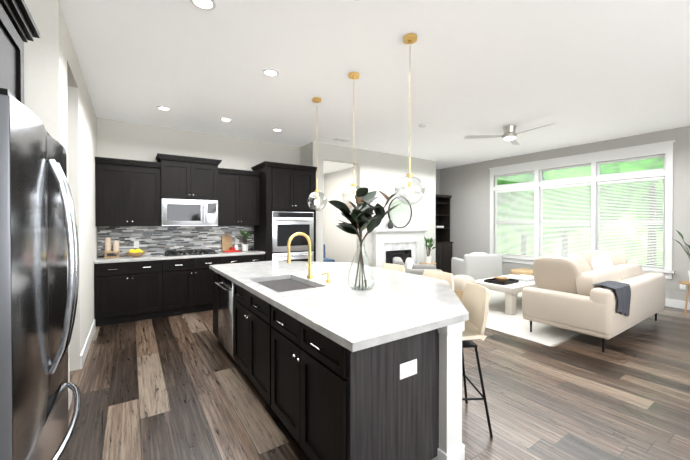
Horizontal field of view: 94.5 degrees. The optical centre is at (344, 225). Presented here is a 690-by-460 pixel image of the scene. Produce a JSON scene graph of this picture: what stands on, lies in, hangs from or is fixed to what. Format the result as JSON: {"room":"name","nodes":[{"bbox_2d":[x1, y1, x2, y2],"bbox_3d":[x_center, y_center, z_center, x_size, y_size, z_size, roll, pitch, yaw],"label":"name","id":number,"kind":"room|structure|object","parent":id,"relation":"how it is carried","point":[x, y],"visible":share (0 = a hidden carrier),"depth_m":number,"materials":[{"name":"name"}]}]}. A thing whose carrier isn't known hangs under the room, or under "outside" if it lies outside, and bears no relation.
{"room":"kitchen and living room","nodes":[
{"label":"kitchen and living room","id":0,"kind":"room"},
{"bbox_2d":[35,0,97,382],"bbox_3d":[-2.915,-0.105,3.490,0.120,3.000,3.060,0,1,-34],"label":"wall","id":1,"kind":"structure","parent":0,"point":[66,114],"depth_m":3.06,"materials":[{"name":"beige paint"}]},
{"bbox_2d":[24,0,35,114],"bbox_3d":[-2.983,-0.089,1.673,2.020,3.000,0.120,0,1,-34],"label":"wall","id":2,"kind":"structure","parent":1,"relation":"part of","point":[29,76],"depth_m":2.16,"materials":[{"name":"beige paint"}]},
{"bbox_2d":[68,388,71,409],"bbox_3d":[-2.115,1.339,2.431,0.015,0.130,0.330,0,1,-34],"label":"baseboard","id":3,"kind":"structure","parent":1,"relation":"attached to","point":[69,390],"depth_m":2.46,"materials":[{"name":"white"}]},
{"bbox_2d":[80,319,95,368],"bbox_3d":[-2.959,1.328,3.689,0.015,0.130,1.420,0,1,-34],"label":"baseboard","id":4,"kind":"structure","parent":1,"relation":"attached to","point":[84,352],"depth_m":3.49,"materials":[{"name":"white"}]},
{"bbox_2d":[97,117,299,170],"bbox_3d":[-2.357,-0.125,5.780,3.600,3.000,0.120,0,1,-34],"label":"wall","id":5,"kind":"structure","parent":0,"point":[116,139],"depth_m":5.42,"materials":[{"name":"beige paint"}]},
{"bbox_2d":[95,157,160,225],"bbox_3d":[-3.270,-0.474,4.846,0.800,0.975,0.400,0,1,-34],"label":"upper cabinet","id":6,"kind":"object","parent":5,"relation":"attached to","point":[128,192],"visible":1,"depth_m":4.71,"materials":[{"name":"black wood"}]},
{"bbox_2d":[156,153,221,225],"bbox_3d":[-2.572,-0.544,5.276,0.936,1.103,0.464,0,1,-34],"label":"upper cabinet","id":7,"kind":"object","parent":5,"relation":"attached to","point":[189,191],"visible":1,"depth_m":5.11,"materials":[{"name":"black wood"}]},
{"bbox_2d":[218,168,260,225],"bbox_3d":[-1.938,-0.482,5.741,0.730,0.975,0.400,0,1,-34],"label":"upper cabinet","id":8,"kind":"object","parent":5,"relation":"attached to","point":[238,197],"visible":0.98,"depth_m":5.60,"materials":[{"name":"black wood"}]},
{"bbox_2d":[300,143,309,165],"bbox_3d":[-0.759,-0.131,6.522,0.120,3.000,0.430,0,1,-34],"label":"wall","id":9,"kind":"structure","parent":0,"point":[304,155],"depth_m":6.46,"materials":[{"name":"beige paint"}]},
{"bbox_2d":[323,174,324,243],"bbox_3d":[-1.746,-0.159,9.731,2.520,3.000,0.100,0,1,-34],"label":"wall","id":10,"kind":"structure","parent":0,"point":[323,174],"depth_m":10.38,"materials":[{"name":"white paint"}]},
{"bbox_2d":[324,166,355,262],"bbox_3d":[0.292,-0.154,9.064,0.100,3.000,3.480,0,1,-34],"label":"wall","id":11,"kind":"structure","parent":0,"point":[340,245],"depth_m":9.74,"materials":[{"name":"white paint"}]},
{"bbox_2d":[310,141,435,266],"bbox_3d":[0.818,-0.138,7.250,3.550,3.000,0.120,0,1,-34],"label":"wall","id":12,"kind":"structure","parent":0,"point":[385,173],"depth_m":7.18,"materials":[{"name":"paint"}]},
{"bbox_2d":[388,196,411,227],"bbox_3d":[1.296,-0.305,7.478,0.744,0.744,0.024,0,1,-34],"label":"round mirror","id":13,"kind":"object","parent":12,"relation":"attached to","point":[400,216],"visible":0.75,"depth_m":7.48,"materials":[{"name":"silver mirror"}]},
{"bbox_2d":[59,0,689,173],"bbox_3d":[0.545,-1.658,3.849,10.320,0.100,12.600,0,1,-34],"label":"ceiling","id":14,"kind":"structure","parent":0,"point":[579,72],"depth_m":3.31,"materials":[{"name":"white paint"}]},
{"bbox_2d":[157,106,170,110],"bbox_3d":[-2.491,-1.606,4.388,0.170,0.011,0.170,0,1,-34],"label":"recessed light","id":15,"kind":"object","parent":14,"relation":"in","point":[164,108],"visible":0.98,"depth_m":4.39,"materials":[{"name":"white"}]},
{"bbox_2d":[190,0,215,10],"bbox_3d":[-1.011,-1.588,2.274,0.170,0.011,0.170,0,1,-34],"label":"recessed light","id":16,"kind":"object","parent":14,"relation":"in","point":[207,5],"visible":1,"depth_m":2.30,"materials":[{"name":"white"}]},
{"bbox_2d":[220,118,231,121],"bbox_3d":[-1.818,-1.611,4.875,0.170,0.011,0.170,0,1,-34],"label":"recessed light","id":17,"kind":"object","parent":14,"relation":"in","point":[226,119],"visible":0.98,"depth_m":4.86,"materials":[{"name":"white"}]},
{"bbox_2d":[262,68,278,76],"bbox_3d":[-0.779,-1.597,3.345,0.170,0.011,0.170,0,1,-34],"label":"recessed light","id":18,"kind":"object","parent":14,"relation":"in","point":[271,72],"visible":0.96,"depth_m":3.34,"materials":[{"name":"white"}]},
{"bbox_2d":[272,128,282,131],"bbox_3d":[-1.143,-1.615,5.413,0.170,0.011,0.170,0,1,-34],"label":"recessed light","id":19,"kind":"object","parent":14,"relation":"in","point":[277,129],"visible":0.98,"depth_m":5.38,"materials":[{"name":"white"}]},
{"bbox_2d":[307,97,326,210],"bbox_3d":[-0.357,-0.897,4.069,0.250,1.424,0.250,0,1,-34],"label":"pendant light","id":20,"kind":"object","parent":14,"relation":"hanging from","point":[316,100],"visible":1,"depth_m":4.05,"materials":[{"name":"clear glass"}]},
{"bbox_2d":[333,138,349,141],"bbox_3d":[-0.064,-1.619,6.084,0.300,0.015,0.150,0,1,-34],"label":"ceiling vent","id":21,"kind":"object","parent":14,"relation":"in","point":[340,140],"visible":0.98,"depth_m":6.07,"materials":[{"name":"white metal"}]},
{"bbox_2d":[342,72,360,206],"bbox_3d":[0.095,-0.891,3.396,0.250,1.424,0.250,0,1,-34],"label":"pendant light","id":22,"kind":"object","parent":14,"relation":"hanging from","point":[353,75],"visible":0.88,"depth_m":3.39,"materials":[{"name":"gold metal"}]},
{"bbox_2d":[395,33,424,204],"bbox_3d":[0.552,-0.885,2.716,0.250,1.424,0.250,0,1,-34],"label":"pendant light","id":23,"kind":"object","parent":14,"relation":"hanging from","point":[409,38],"visible":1,"depth_m":2.71,"materials":[{"name":"clear glass"}]},
{"bbox_2d":[464,123,555,144],"bbox_3d":[2.816,-1.509,5.196,1.277,0.219,1.219,0,1,-34],"label":"ceiling fan","id":24,"kind":"object","parent":14,"relation":"hanging from","point":[510,134],"visible":1,"depth_m":5.22,"materials":[{"name":"silver metal"}]},
{"bbox_2d":[68,306,689,459],"bbox_3d":[0.545,1.442,3.876,10.320,0.100,12.600,0,1,-34],"label":"floor","id":25,"kind":"structure","parent":0,"point":[179,387],"depth_m":2.58,"materials":[{"name":"brown wood"}]},
{"bbox_2d":[0,0,39,105],"bbox_3d":[-1.531,0.230,0.971,0.715,2.375,1.070,0,1,-34],"label":"tall cabinet","id":26,"kind":"object","parent":25,"relation":"on","point":[18,28],"visible":0.25,"depth_m":1.41,"materials":[{"name":"black wood"}]},
{"bbox_2d":[0,88,80,459],"bbox_3d":[-1.439,0.522,1.035,0.887,1.781,0.910,0,1,-34],"label":"refrigerator","id":27,"kind":"object","parent":25,"relation":"on","point":[39,276],"visible":1,"depth_m":1.00,"materials":[{"name":"grey metal"}]},
{"bbox_2d":[94,258,169,325],"bbox_3d":[-3.182,0.949,4.785,0.865,0.870,0.622,0,1,-34],"label":"base cabinet","id":28,"kind":"object","parent":25,"relation":"on","point":[153,281],"depth_m":4.52,"materials":[{"name":"black wood"}]},
{"bbox_2d":[94,250,264,265],"bbox_3d":[-2.553,0.490,5.195,2.370,0.040,0.635,0,1,-34],"label":"countertop","id":29,"kind":"structure","parent":28,"relation":"on","point":[122,257],"depth_m":4.87,"materials":[{"name":"white stone"}]},
{"bbox_2d":[103,237,119,257],"bbox_3d":[-3.446,0.327,4.715,0.200,0.291,0.200,0,1,-34],"label":"stand","id":30,"kind":"object","parent":29,"relation":"on","point":[108,245],"visible":1,"depth_m":4.68,"materials":[{"name":"brown wood"}]},
{"bbox_2d":[125,249,145,256],"bbox_3d":[-3.130,0.413,4.783,0.270,0.117,0.270,0,1,-34],"label":"bowl","id":31,"kind":"object","parent":29,"relation":"on","point":[135,253],"visible":1,"depth_m":4.73,"materials":[{"name":"brown wood"}]},
{"bbox_2d":[162,249,217,256],"bbox_3d":[-2.539,0.445,5.237,0.760,0.048,0.500,0,1,-34],"label":"gas cooktop","id":32,"kind":"object","parent":29,"relation":"in","point":[188,252],"visible":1,"depth_m":5.16,"materials":[{"name":"black metal"}]},
{"bbox_2d":[221,233,240,251],"bbox_3d":[-2.049,0.301,5.688,0.285,0.328,0.338,0,1,-34],"label":"cutting board","id":33,"kind":"object","parent":29,"relation":"on","point":[227,243],"visible":1,"depth_m":5.75,"materials":[{"name":"brown wood"}]},
{"bbox_2d":[237,230,251,250],"bbox_3d":[-1.802,0.272,5.809,0.257,0.381,0.302,0,1,-34],"label":"potted plant","id":34,"kind":"object","parent":29,"relation":"on","point":[245,245],"visible":1,"depth_m":5.77,"materials":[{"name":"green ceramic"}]},
{"bbox_2d":[170,258,225,315],"bbox_3d":[-2.527,0.945,5.224,0.969,0.870,0.622,0,1,-34],"label":"base cabinet","id":35,"kind":"object","parent":25,"relation":"on","point":[191,279],"depth_m":4.96,"materials":[{"name":"black wood"}]},
{"bbox_2d":[226,254,264,263],"bbox_3d":[-1.903,0.941,5.644,0.794,0.870,0.622,0,1,-34],"label":"base cabinet","id":36,"kind":"object","parent":25,"relation":"on","point":[242,258],"depth_m":5.42,"materials":[{"name":"black wood"}]},
{"bbox_2d":[251,161,317,261],"bbox_3d":[-1.149,0.135,6.065,1.030,2.475,0.751,0,1,-34],"label":"tall cabinet","id":37,"kind":"object","parent":25,"relation":"on","point":[287,212],"visible":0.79,"depth_m":5.77,"materials":[{"name":"black wood"}]},
{"bbox_2d":[323,244,334,261],"bbox_3d":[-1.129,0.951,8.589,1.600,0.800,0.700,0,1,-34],"label":"chair","id":38,"kind":"object","parent":25,"relation":"on","point":[328,260],"visible":0.02,"depth_m":8.82,"materials":[{"name":"fabric"}]},
{"bbox_2d":[211,269,464,459],"bbox_3d":[-0.247,0.964,3.026,1.438,0.870,3.015,0,1,-34],"label":"kitchen island","id":39,"kind":"object","parent":25,"relation":"on","point":[337,367],"depth_m":1.77,"materials":[{"name":"black wood"}]},
{"bbox_2d":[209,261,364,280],"bbox_3d":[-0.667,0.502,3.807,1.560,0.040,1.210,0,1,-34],"label":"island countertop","id":40,"kind":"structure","parent":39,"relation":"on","point":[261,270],"depth_m":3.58,"materials":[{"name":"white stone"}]},
{"bbox_2d":[237,265,408,296],"bbox_3d":[-0.134,0.509,3.014,1.560,0.040,0.701,0,1,-34],"label":"island countertop","id":41,"kind":"structure","parent":39,"relation":"on","point":[337,276],"depth_m":2.99,"materials":[{"name":"white stone"}]},
{"bbox_2d":[287,232,312,278],"bbox_3d":[-0.423,0.275,2.914,0.255,0.427,0.116,0,1,-34],"label":"brass faucet","id":42,"kind":"object","parent":41,"relation":"on","point":[309,276],"visible":1,"depth_m":2.92,"materials":[{"name":"gold metal"}]},
{"bbox_2d":[322,272,330,282],"bbox_3d":[-0.161,0.447,2.730,0.081,0.087,0.040,0,1,-34],"label":"soap pump","id":43,"kind":"object","parent":41,"relation":"on","point":[328,280],"visible":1,"depth_m":2.73,"materials":[{"name":"gold metal"}]},
{"bbox_2d":[261,273,468,352],"bbox_3d":[0.371,0.516,2.262,1.560,0.040,1.109,0,1,-34],"label":"island countertop","id":44,"kind":"structure","parent":39,"relation":"on","point":[395,308],"depth_m":1.91,"materials":[{"name":"white stone"}]},
{"bbox_2d":[328,187,399,289],"bbox_3d":[0.134,0.105,2.509,0.492,0.774,0.623,0,1,-34],"label":"vase","id":45,"kind":"object","parent":44,"relation":"on","point":[360,216],"visible":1,"depth_m":2.44,"materials":[{"name":"clear glass"}]},
{"bbox_2d":[382,263,404,271],"bbox_3d":[0.383,0.914,3.425,0.468,0.966,0.430,0,1,-34],"label":"stool","id":46,"kind":"object","parent":25,"relation":"on","point":[395,267],"visible":0.15,"depth_m":3.54,"materials":[{"name":"beige fabric"}]},
{"bbox_2d":[372,228,428,267],"bbox_3d":[1.299,0.721,7.384,1.630,1.280,0.200,0,1,-34],"label":"fireplace surround","id":47,"kind":"object","parent":25,"relation":"on","point":[389,245],"visible":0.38,"depth_m":7.34,"materials":[{"name":"white stone"}]},
{"bbox_2d":[387,220,393,228],"bbox_3d":[1.022,-0.018,7.171,0.140,0.200,0.140,0,1,-34],"label":"vase","id":48,"kind":"object","parent":47,"relation":"on","point":[390,225],"visible":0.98,"depth_m":7.13,"materials":[{"name":"grey ceramic"}]},
{"bbox_2d":[422,270,453,289],"bbox_3d":[0.720,0.919,2.904,0.468,0.966,0.430,0,1,-34],"label":"stool","id":49,"kind":"object","parent":25,"relation":"on","point":[449,277],"visible":0.15,"depth_m":3.00,"materials":[{"name":"beige fabric"}]},
{"bbox_2d":[435,194,452,272],"bbox_3d":[2.493,0.253,8.902,1.030,2.190,0.504,0,1,-34],"label":"bookcase","id":50,"kind":"object","parent":25,"relation":"on","point":[443,252],"visible":0.4,"depth_m":9.02,"materials":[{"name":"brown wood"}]},
{"bbox_2d":[453,275,475,300],"bbox_3d":[1.851,1.083,5.050,0.470,0.580,0.470,0,1,-34],"label":"stool","id":51,"kind":"object","parent":25,"relation":"on","point":[461,282],"visible":0.27,"depth_m":4.89,"materials":[{"name":"beige fabric"}]},
{"bbox_2d":[461,283,492,437],"bbox_3d":[0.774,0.924,2.310,0.468,0.966,0.430,0,1,-2],"label":"stool","id":52,"kind":"object","parent":25,"relation":"on","point":[475,300],"visible":0.54,"depth_m":2.25,"materials":[{"name":"beige fabric"}]},
{"bbox_2d":[486,290,580,346],"bbox_3d":[2.813,1.371,5.862,3.200,0.008,3.200,0,1,-34],"label":"area rug","id":53,"kind":"object","parent":25,"relation":"on","point":[500,320],"visible":0.21,"depth_m":4.35,"materials":[{"name":"white carpet"}]},
{"bbox_2d":[393,257,442,274],"bbox_3d":[1.336,0.990,5.965,0.850,0.750,0.820,0,1,6],"label":"armchair","id":54,"kind":"object","parent":53,"relation":"on","point":[412,268],"visible":0.31,"depth_m":5.78,"materials":[{"name":"beige fabric"}]},
{"bbox_2d":[451,252,501,279],"bbox_3d":[2.966,0.978,7.249,0.820,0.750,0.850,0,1,-4],"label":"armchair","id":55,"kind":"object","parent":53,"relation":"on","point":[478,265],"visible":0.79,"depth_m":6.83,"materials":[{"name":"white fabric"}]},
{"bbox_2d":[475,274,536,314],"bbox_3d":[2.875,1.158,5.498,1.300,0.421,0.740,0,1,-34],"label":"coffee table","id":56,"kind":"object","parent":53,"relation":"on","point":[512,291],"visible":0.48,"depth_m":4.96,"materials":[{"name":"white wood"}]},
{"bbox_2d":[484,274,533,284],"bbox_3d":[2.851,0.903,5.444,1.002,0.088,0.400,0,1,-34],"label":"tray","id":57,"kind":"object","parent":56,"relation":"on","point":[499,280],"visible":0.96,"depth_m":5.34,"materials":[{"name":"black"}]},
{"bbox_2d":[510,268,533,275],"bbox_3d":[3.916,1.156,6.872,0.500,0.401,0.500,0,1,-34],"label":"woven ottoman","id":58,"kind":"object","parent":53,"relation":"on","point":[523,271],"visible":0.23,"depth_m":6.77,"materials":[{"name":"wicker"}]},
{"bbox_2d":[522,250,665,351],"bbox_3d":[3.451,0.885,4.352,2.180,0.987,0.982,0,1,-34],"label":"sofa","id":59,"kind":"object","parent":53,"relation":"on","point":[604,295],"visible":1,"depth_m":3.86,"materials":[{"name":"beige fabric"}]},
{"bbox_2d":[671,230,689,315],"bbox_3d":[5.378,0.692,4.811,0.566,1.385,0.607,0,1,-34],"label":"potted plant","id":60,"kind":"object","parent":25,"relation":"on","point":[687,283],"visible":1,"depth_m":4.89,"materials":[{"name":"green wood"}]},
{"bbox_2d":[419,237,435,264],"bbox_3d":[1.933,0.811,7.436,0.380,1.101,0.389,0,1,-34],"label":"potted plant","id":61,"kind":"object","parent":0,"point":[427,258],"visible":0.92,"depth_m":7.38,"materials":[{"name":"green plant"}]},
{"bbox_2d":[436,169,439,194],"bbox_3d":[2.317,-0.154,9.160,1.310,3.000,0.120,0,1,-34],"label":"wall","id":62,"kind":"structure","parent":0,"point":[438,181],"depth_m":9.36,"materials":[{"name":"paint"}]},
{"bbox_2d":[440,126,689,301],"bbox_3d":[5.510,-0.122,5.492,0.140,3.000,9.770,0,1,-34],"label":"wall","id":63,"kind":"structure","parent":0,"point":[466,187],"depth_m":7.32,"materials":[{"name":"paint"}]},
{"bbox_2d":[489,140,674,278],"bbox_3d":[4.629,-0.268,6.748,0.200,2.330,3.340,0,1,-34],"label":"window","id":64,"kind":"structure","parent":63,"relation":"in","point":[665,149],"depth_m":6.28,"materials":[{"name":"white"}]},
{"bbox_2d":[495,188,533,255],"bbox_3d":[4.034,-0.076,7.627,0.040,1.560,0.950,0,1,-34],"label":"window blind","id":65,"kind":"object","parent":64,"relation":"attached to","point":[499,239],"visible":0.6,"depth_m":7.60,"materials":[{"name":"white plastic"}]},
{"bbox_2d":[540,183,590,257],"bbox_3d":[4.631,-0.068,6.739,0.040,1.560,0.950,0,1,-34],"label":"window blind","id":66,"kind":"object","parent":64,"relation":"attached to","point":[571,186],"visible":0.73,"depth_m":6.71,"materials":[{"name":"white plastic"}]},
{"bbox_2d":[597,176,664,266],"bbox_3d":[5.216,-0.061,5.867,0.040,1.560,0.950,0,1,-34],"label":"window blind","id":67,"kind":"object","parent":64,"relation":"attached to","point":[632,181],"visible":0.85,"depth_m":5.80,"materials":[{"name":"white plastic"}]},
{"bbox_2d":[502,275,689,309],"bbox_3d":[5.479,1.313,5.411,0.015,0.130,9.650,0,1,-34],"label":"baseboard","id":68,"kind":"structure","parent":63,"relation":"attached to","point":[668,303],"depth_m":5.32,"materials":[{"name":"white"}]},
{"bbox_2d":[680,284,685,289],"bbox_3d":[5.576,1.010,5.269,0.007,0.120,0.070,0,1,-34],"label":"outlet","id":69,"kind":"object","parent":63,"relation":"attached to","point":[682,286],"visible":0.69,"depth_m":5.27,"materials":[{"name":"white plastic"}]},
{"label":"outside","id":70,"kind":"structure","parent":0,"visible":0},
{"bbox_2d":[497,177,512,225],"bbox_3d":[4.533,-0.364,10.870,3.283,4.389,3.454,0,1,-34],"label":"tree","id":71,"kind":"object","parent":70,"point":[500,203],"depth_m":9.24,"materials":[{"name":"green plant"}]},
{"bbox_2d":[502,173,533,254],"bbox_3d":[5.570,-1.281,10.157,2.848,6.235,2.500,0,1,-34],"label":"tree","id":72,"kind":"object","parent":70,"point":[521,180],"depth_m":8.92,"materials":[{"name":"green plant"}]},
{"bbox_2d":[506,164,632,256],"bbox_3d":[6.040,-0.648,8.754,2.522,4.994,2.768,0,1,-34],"label":"tree","id":73,"kind":"object","parent":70,"point":[576,172],"depth_m":7.92,"materials":[{"name":"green plant"}]},
{"bbox_2d":[497,179,662,265],"bbox_3d":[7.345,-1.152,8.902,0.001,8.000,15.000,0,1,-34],"label":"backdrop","id":74,"kind":"structure","parent":70,"point":[508,240],"depth_m":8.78,"materials":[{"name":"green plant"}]},
{"bbox_2d":[610,157,663,264],"bbox_3d":[7.310,-1.178,7.516,3.506,6.075,2.480,0,1,-34],"label":"tree","id":75,"kind":"object","parent":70,"point":[632,164],"depth_m":7.35,"materials":[{"name":"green plant"}]}
]}

